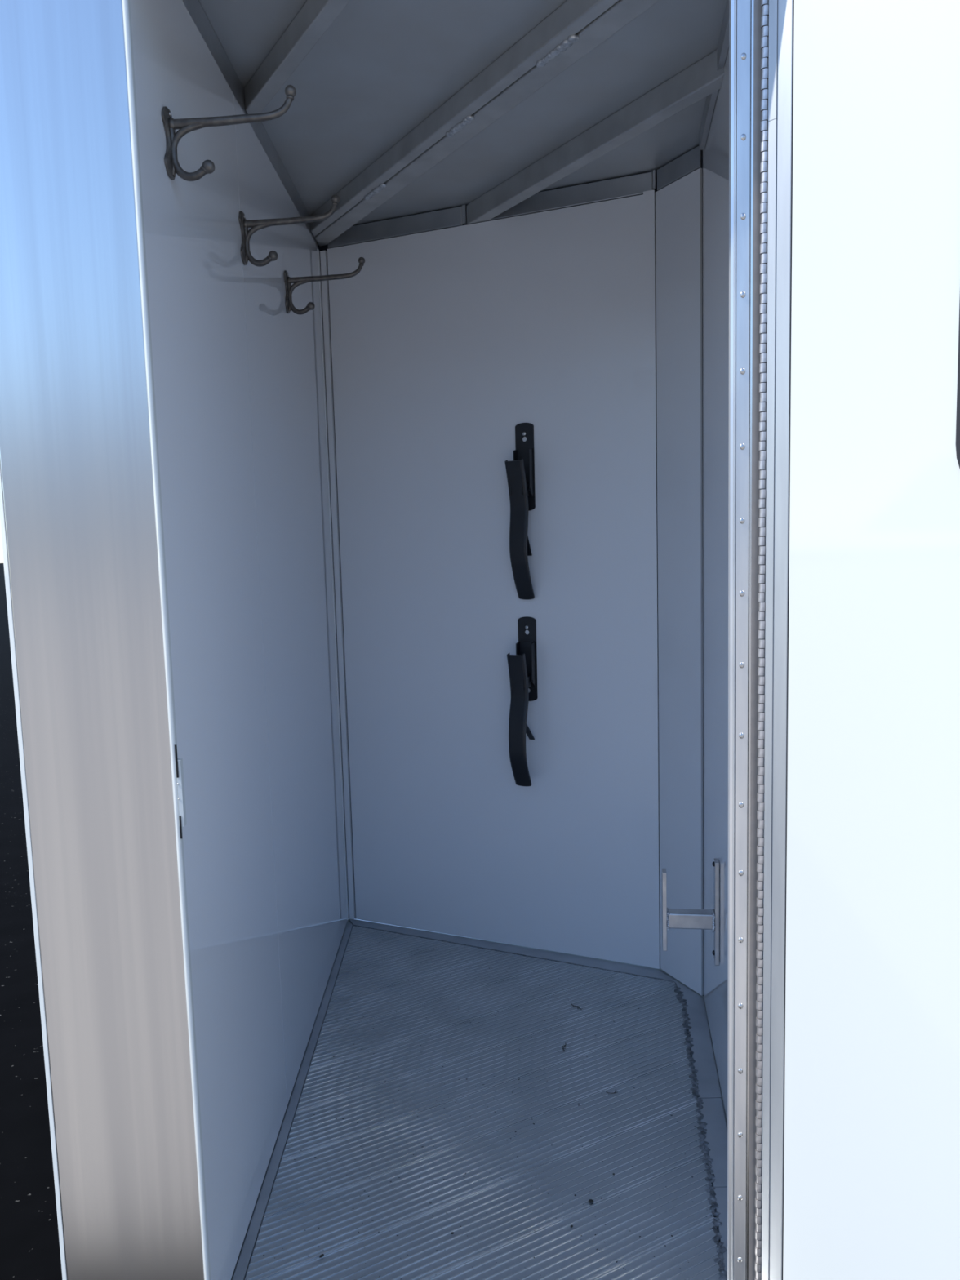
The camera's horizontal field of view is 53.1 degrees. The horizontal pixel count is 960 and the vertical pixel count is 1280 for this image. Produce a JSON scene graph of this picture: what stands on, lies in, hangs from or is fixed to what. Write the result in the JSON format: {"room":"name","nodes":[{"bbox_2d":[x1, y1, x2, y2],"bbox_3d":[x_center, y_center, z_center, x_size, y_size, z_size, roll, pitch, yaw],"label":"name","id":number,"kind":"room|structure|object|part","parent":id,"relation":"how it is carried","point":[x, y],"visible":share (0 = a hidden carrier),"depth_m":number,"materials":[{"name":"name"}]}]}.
{"room":"cargo space","nodes":[
{"label":"cargo space","id":0,"kind":"room"},
{"bbox_2d":[0,563,62,1279],"bbox_3d":[-0.051,0.049,15.099,120.000,0.140,150.000,-2,6,0],"label":"ground","id":1,"kind":"structure","parent":0,"point":[29,1242],"depth_m":3.14,"materials":[{"name":"black asphalt"}]},
{"bbox_2d":[129,0,349,1279],"bbox_3d":[-0.448,-0.104,2.112,0.024,2.160,1.649,-2,6,0],"label":"wall","id":2,"kind":"structure","parent":0,"point":[239,378],"depth_m":1.74,"materials":[{"name":"white"}]},
{"bbox_2d":[161,84,296,181],"bbox_3d":[-0.358,-0.734,1.393,0.189,0.128,0.045,-2,6,0],"label":"hook","id":3,"kind":"object","parent":2,"relation":"attached to","point":[185,126],"visible":1,"depth_m":1.39,"materials":[{"name":"metal"}]},
{"bbox_3d":[-0.446,-0.720,1.394,0.012,0.097,0.045,-2,6,0],"label":"wall plate","id":4,"kind":"part","parent":3,"relation":"part of","materials":[{"name":"metal"}]},
{"bbox_3d":[-0.360,-0.761,1.389,0.185,0.044,0.018,-2,6,0],"label":"arm","id":5,"kind":"part","parent":3,"relation":"part of","materials":[{"name":"metal"}]},
{"bbox_2d":[239,195,339,266],"bbox_3d":[-0.361,-0.784,1.843,0.189,0.128,0.045,-2,6,0],"label":"hook","id":6,"kind":"object","parent":2,"relation":"attached to","point":[255,225],"visible":1,"depth_m":1.84,"materials":[{"name":"metal"}]},
{"bbox_3d":[-0.449,-0.770,1.844,0.012,0.097,0.045,-2,6,0],"label":"wall plate","id":7,"kind":"part","parent":6,"relation":"part of","materials":[{"name":"metal"}]},
{"bbox_3d":[-0.363,-0.812,1.840,0.185,0.044,0.018,-2,6,0],"label":"arm","id":8,"kind":"part","parent":6,"relation":"part of","materials":[{"name":"metal"}]},
{"bbox_3d":[-0.442,-0.075,2.419,0.005,2.026,1.003,-2,6,0],"label":"wall panel","id":9,"kind":"part","parent":2,"relation":"part of","materials":[{"name":"white"}]},
{"bbox_2d":[284,257,364,315],"bbox_3d":[-0.364,-0.838,2.275,0.189,0.128,0.045,-2,6,0],"label":"hook","id":10,"kind":"object","parent":2,"relation":"attached to","point":[296,281],"visible":1,"depth_m":2.27,"materials":[{"name":"metal"}]},
{"bbox_3d":[-0.452,-0.824,2.276,0.012,0.097,0.045,-2,6,0],"label":"wall plate","id":11,"kind":"part","parent":10,"relation":"part of","materials":[{"name":"metal"}]},
{"bbox_3d":[-0.366,-0.865,2.271,0.185,0.044,0.018,-2,6,0],"label":"arm","id":12,"kind":"part","parent":10,"relation":"part of","materials":[{"name":"metal"}]},
{"bbox_2d":[182,0,728,248],"bbox_3d":[0.028,-1.113,1.996,1.028,0.103,1.675,-2,6,0],"label":"ceiling","id":13,"kind":"structure","parent":0,"point":[399,108],"depth_m":1.94,"materials":[{"name":"grey metal"}]},
{"bbox_3d":[-0.468,-1.074,1.989,0.004,0.051,1.618,-2,6,0],"label":"perimeter rail","id":14,"kind":"part","parent":13,"relation":"part of","materials":[{"name":"grey metal"}]},
{"bbox_3d":[-0.245,-1.159,2.704,0.432,0.049,0.006,1,7,24],"label":"perimeter rail","id":15,"kind":"part","parent":13,"relation":"part of","materials":[{"name":"grey metal"}]},
{"bbox_3d":[0.198,-1.149,2.505,0.512,0.049,0.006,1,7,24],"label":"perimeter rail","id":16,"kind":"part","parent":13,"relation":"part of","materials":[{"name":"grey metal"}]},
{"bbox_3d":[0.478,-1.135,2.314,0.006,0.049,0.168,-5,7,-25],"label":"perimeter rail","id":17,"kind":"part","parent":13,"relation":"part of","materials":[{"name":"grey metal"}]},
{"bbox_3d":[0.437,-1.074,1.717,0.011,0.038,0.925,-1,6,8],"label":"perimeter rail","id":18,"kind":"part","parent":13,"relation":"part of","materials":[{"name":"grey metal"}]},
{"bbox_2d":[231,918,727,1279],"bbox_3d":[0.084,0.979,2.221,1.009,0.055,1.676,-2,6,0],"label":"floor","id":19,"kind":"structure","parent":0,"point":[436,1093],"depth_m":1.95,"materials":[{"name":"metal"}]},
{"bbox_3d":[-0.399,0.973,2.200,0.018,0.005,1.640,-2,6,0],"label":"border plate","id":20,"kind":"part","parent":19,"relation":"part of","materials":[{"name":"grey metal"}]},
{"bbox_3d":[0.055,0.894,2.798,1.042,0.005,0.050,1,7,25],"label":"border plate","id":21,"kind":"part","parent":19,"relation":"part of","materials":[{"name":"grey metal"}]},
{"bbox_3d":[0.517,0.935,2.322,0.089,0.005,0.596,-1,6,4],"label":"border plate","id":22,"kind":"part","parent":19,"relation":"part of","materials":[{"name":"grey metal"}]},
{"bbox_3d":[0.468,0.984,1.891,0.056,0.005,0.281,-1,6,5],"label":"border plate","id":23,"kind":"part","parent":19,"relation":"part of","materials":[{"name":"grey metal"}]},
{"bbox_3d":[0.425,1.019,1.595,0.045,0.005,0.329,-1,6,9],"label":"border plate","id":24,"kind":"part","parent":19,"relation":"part of","materials":[{"name":"silver metal"}]},
{"bbox_2d":[318,171,660,966],"bbox_3d":[0.009,-0.185,2.720,1.024,2.160,0.022,1,7,24],"label":"wall","id":25,"kind":"structure","parent":0,"point":[444,342],"depth_m":2.70,"materials":[{"name":"white"}]},
{"bbox_2d":[320,250,355,919],"bbox_3d":[-0.429,-0.129,2.914,0.018,2.023,0.008,1,7,24],"label":"trim","id":26,"kind":"structure","parent":25,"relation":"attached to","point":[323,257],"depth_m":2.90,"materials":[{"name":"white"}]},
{"bbox_2d":[348,917,515,945],"bbox_3d":[0.320,1.030,2.460,1.800,0.108,2.145,-2,6,0],"label":"trim","id":27,"kind":"structure","parent":25,"relation":"attached to","point":[348,917],"depth_m":3.08,"materials":[{"name":"metal"}]},
{"bbox_2d":[504,422,535,599],"bbox_3d":[0.108,-0.346,2.592,0.053,0.479,0.091,1,7,24],"label":"rack","id":28,"kind":"object","parent":25,"relation":"attached to","point":[520,471],"visible":1,"depth_m":2.59,"materials":[{"name":"black"}]},
{"bbox_3d":[0.123,-0.471,2.618,0.053,0.237,0.004,1,7,24],"label":"wall plate","id":29,"kind":"part","parent":28,"relation":"part of","materials":[{"name":"black metal"}]},
{"bbox_3d":[0.124,-0.274,2.602,0.015,0.093,0.053,1,7,24],"label":"brace leg","id":30,"kind":"part","parent":28,"relation":"part of","materials":[{"name":"black"}]},
{"bbox_2d":[506,616,537,786],"bbox_3d":[0.116,0.174,2.648,0.053,0.469,0.100,1,7,24],"label":"rack","id":31,"kind":"object","parent":25,"relation":"attached to","point":[522,666],"visible":1,"depth_m":2.62,"materials":[{"name":"black"}]},
{"bbox_3d":[0.108,0.222,2.631,0.047,0.377,0.051,1,7,24],"label":"folding arm","id":32,"kind":"part","parent":31,"relation":"part of","materials":[{"name":"black"}]},
{"bbox_3d":[0.133,0.053,2.679,0.053,0.237,0.004,1,7,24],"label":"wall plate","id":33,"kind":"part","parent":31,"relation":"part of","materials":[{"name":"black metal"}]},
{"bbox_3d":[0.130,0.247,2.655,0.015,0.072,0.077,1,7,24],"label":"brace leg","id":34,"kind":"part","parent":31,"relation":"part of","materials":[{"name":"black"}]},
{"bbox_2d":[643,189,660,968],"bbox_3d":[0.451,-0.113,2.518,0.028,2.033,0.007,1,7,24],"label":"trim","id":35,"kind":"structure","parent":25,"relation":"attached to","point":[649,200],"depth_m":2.51,"materials":[{"name":"white"}]},
{"bbox_2d":[655,150,703,995],"bbox_3d":[0.513,-0.166,2.427,0.022,2.160,0.208,-5,7,-25],"label":"wall","id":36,"kind":"structure","parent":0,"point":[679,204],"depth_m":2.41,"materials":[{"name":"white"}]},
{"bbox_2d":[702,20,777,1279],"bbox_3d":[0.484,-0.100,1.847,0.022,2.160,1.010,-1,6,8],"label":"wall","id":37,"kind":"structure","parent":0,"point":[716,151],"depth_m":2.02,"materials":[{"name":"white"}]},
{"bbox_2d":[662,857,719,964],"bbox_3d":[0.450,0.581,2.060,0.119,0.226,0.038,-1,6,7],"label":"wall bracket","id":38,"kind":"object","parent":37,"relation":"attached to","point":[679,918],"visible":1,"depth_m":2.05,"materials":[{"name":"metal"}]},
{"bbox_2d":[727,0,766,1279],"bbox_3d":[0.377,0.103,1.360,0.044,2.036,0.075,1,7,24],"label":"trim","id":39,"kind":"structure","parent":37,"relation":"attached to","point":[744,15],"depth_m":1.32,"materials":[{"name":"metal"}]},
{"bbox_2d":[754,0,959,1279],"bbox_3d":[0.667,0.099,1.034,0.040,1.976,0.809,-7,9,-42],"label":"door","id":40,"kind":"structure","parent":37,"relation":"in","point":[858,798],"depth_m":1.21,"materials":[{"name":"white painted metal"},{"name":"satin aluminium"},{"name":"black rubber"}]},
{"bbox_3d":[0.417,0.081,1.310,0.031,1.965,0.020,-7,9,-42],"label":"frame","id":41,"kind":"part","parent":40,"relation":"part of","materials":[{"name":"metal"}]},
{"bbox_3d":[-0.621,-0.101,2.349,0.011,2.390,2.100,-2,6,0],"label":"wall","id":42,"kind":"structure","parent":0,"visible":0},
{"bbox_2d":[0,0,211,1279],"bbox_3d":[-0.508,0.022,1.324,0.218,2.409,0.148,-2,6,0],"label":"trim","id":43,"kind":"structure","parent":42,"relation":"attached to","point":[82,522],"depth_m":1.25,"materials":[{"name":"metal"}]},
{"bbox_3d":[-0.397,0.203,1.277,0.006,0.090,0.010,-2,6,0],"label":"strike plate","id":44,"kind":"part","parent":43,"relation":"part of","materials":[{"name":"white metal"}]}
]}

